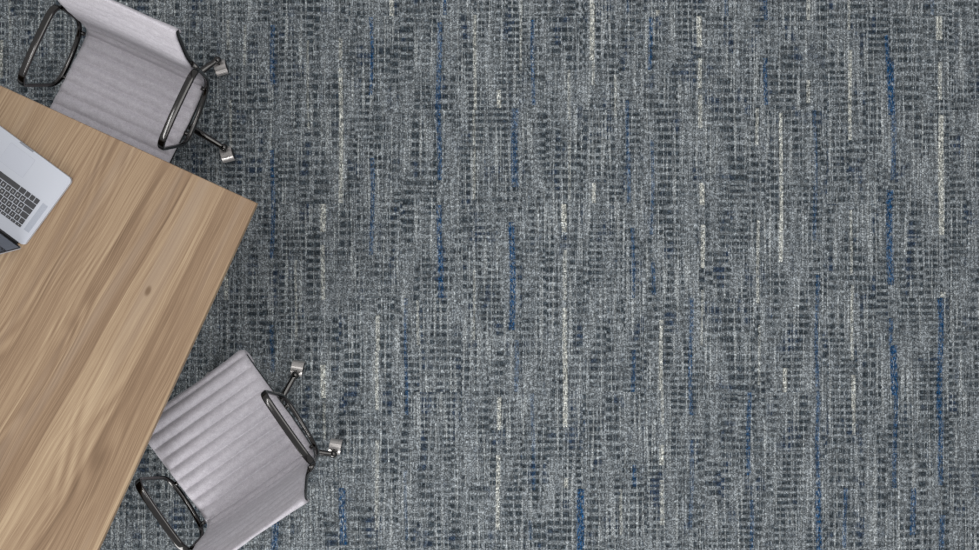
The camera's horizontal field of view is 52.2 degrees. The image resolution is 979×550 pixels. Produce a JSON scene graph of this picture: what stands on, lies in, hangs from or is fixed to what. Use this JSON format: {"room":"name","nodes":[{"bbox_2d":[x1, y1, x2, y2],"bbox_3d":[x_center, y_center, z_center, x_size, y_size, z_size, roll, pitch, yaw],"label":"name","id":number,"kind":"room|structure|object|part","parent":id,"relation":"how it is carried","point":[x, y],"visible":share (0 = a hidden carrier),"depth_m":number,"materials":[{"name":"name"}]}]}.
{"room":"office meeting room","nodes":[
{"label":"office meeting room","id":0,"kind":"room"},
{"bbox_2d":[0,0,978,549],"bbox_3d":[0.000,0.000,4.099,9.000,0.021,7.000,0,90,0],"label":"floor","id":1,"kind":"structure","parent":0,"point":[545,274],"depth_m":4.09,"materials":[{"name":"carpet"}]},
{"bbox_2d":[17,0,234,162],"bbox_3d":[-1.318,-0.625,3.648,0.642,0.883,0.632,18,90,0],"label":"office chair","id":2,"kind":"object","parent":1,"relation":"on","point":[133,79],"visible":0.87,"depth_m":3.67,"materials":[{"name":"fabric"}]},
{"bbox_3d":[-1.557,-0.797,3.564,0.029,0.283,0.310,25,90,0],"label":"armrest","id":3,"kind":"part","parent":2,"relation":"part of","materials":[{"name":"metal"}]},
{"bbox_3d":[-1.357,-0.601,3.682,0.480,0.085,0.484,25,90,0],"label":"seat","id":4,"kind":"part","parent":2,"relation":"part of","materials":[{"name":"fabric"}]},
{"bbox_3d":[-1.242,-0.851,3.424,0.480,0.435,0.103,25,90,0],"label":"backrest","id":5,"kind":"part","parent":2,"relation":"part of","materials":[{"name":"fabric"}]},
{"bbox_3d":[-1.077,-0.576,3.564,0.029,0.283,0.310,25,90,0],"label":"armrest","id":6,"kind":"part","parent":2,"relation":"part of","materials":[{"name":"metal"}]},
{"bbox_3d":[-1.121,-0.553,3.463,0.012,0.500,0.539,25,90,0],"label":"rail","id":7,"kind":"part","parent":2,"relation":"part of","materials":[{"name":"metal"}]},
{"bbox_3d":[-1.183,-0.584,3.994,0.277,0.054,0.031,32,90,0],"label":"leg","id":8,"kind":"part","parent":2,"relation":"part of","materials":[{"name":"metal"}]},
{"bbox_3d":[-1.197,-0.779,3.994,0.277,0.054,0.031,-40,90,0],"label":"leg","id":9,"kind":"part","parent":2,"relation":"part of","materials":[{"name":"metal"}]},
{"bbox_2d":[214,59,228,75],"bbox_3d":[-1.089,-0.841,4.040,0.047,0.025,0.061,-15,90,0],"label":"caster","id":10,"kind":"object","parent":2,"relation":"attached to","point":[221,68],"depth_m":4.03,"materials":[{"name":"metal"}]},
{"bbox_2d":[220,146,234,162],"bbox_3d":[-1.063,-0.489,4.040,0.047,0.025,0.061,-15,90,0],"label":"caster","id":11,"kind":"object","parent":2,"relation":"attached to","point":[227,155],"depth_m":4.03,"materials":[{"name":"metal"}]},
{"bbox_2d":[0,85,257,549],"bbox_3d":[-1.912,0.670,3.715,1.300,0.750,2.600,25,90,0],"label":"conference table","id":12,"kind":"object","parent":1,"relation":"on","point":[103,310],"visible":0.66,"depth_m":3.34,"materials":[{"name":"brown wood"}]},
{"bbox_2d":[0,126,71,253],"bbox_3d":[-1.642,-0.292,3.214,0.375,0.252,0.343,36,90,0],"label":"laptop","id":13,"kind":"object","parent":12,"relation":"on","point":[31,186],"visible":1,"depth_m":3.33,"materials":[{"name":"metal"}]},
{"bbox_2d":[24,203,47,232],"bbox_3d":[-1.512,-0.190,3.326,0.021,0.001,0.109,36,90,0],"label":"speaker grille","id":14,"kind":"object","parent":13,"relation":"attached to","point":[38,213],"depth_m":3.33,"materials":[{"name":"silver metal"}]},
{"bbox_2d":[135,350,342,549],"bbox_3d":[-0.940,0.639,3.648,0.637,0.881,0.636,-35,90,0],"label":"office chair","id":15,"kind":"object","parent":1,"relation":"on","point":[230,441],"visible":0.98,"depth_m":3.67,"materials":[{"name":"fabric"}]},
{"bbox_3d":[-1.130,0.834,3.564,0.029,0.283,0.310,-35,90,0],"label":"armrest","id":16,"kind":"part","parent":15,"relation":"part of","materials":[{"name":"metal"}]},
{"bbox_3d":[-0.811,0.829,3.424,0.480,0.435,0.103,-35,90,0],"label":"backrest","id":17,"kind":"part","parent":15,"relation":"part of","materials":[{"name":"fabric"}]},
{"bbox_3d":[-0.745,0.515,3.463,0.012,0.500,0.539,-35,90,0],"label":"rail","id":18,"kind":"part","parent":15,"relation":"part of","materials":[{"name":"metal"}]},
{"bbox_3d":[-0.846,0.521,3.994,0.031,0.054,0.277,28,90,0],"label":"leg","id":19,"kind":"part","parent":15,"relation":"part of","materials":[{"name":"metal"}]},
{"bbox_3d":[-0.698,0.530,3.564,0.029,0.283,0.310,-35,90,0],"label":"armrest","id":20,"kind":"part","parent":15,"relation":"part of","materials":[{"name":"metal"}]},
{"bbox_2d":[290,360,304,376],"bbox_3d":[-0.778,0.379,4.040,0.047,0.025,0.061,10,90,0],"label":"caster","id":21,"kind":"object","parent":15,"relation":"attached to","point":[297,367],"depth_m":4.03,"materials":[{"name":"metal"}]},
{"bbox_3d":[-0.760,0.697,3.994,0.277,0.054,0.031,10,90,0],"label":"leg","id":22,"kind":"part","parent":15,"relation":"part of","materials":[{"name":"metal"}]},
{"bbox_2d":[328,438,342,454],"bbox_3d":[-0.624,0.696,4.040,0.047,0.025,0.061,10,90,0],"label":"caster","id":23,"kind":"object","parent":15,"relation":"attached to","point":[335,445],"depth_m":4.03,"materials":[{"name":"metal"}]}
]}

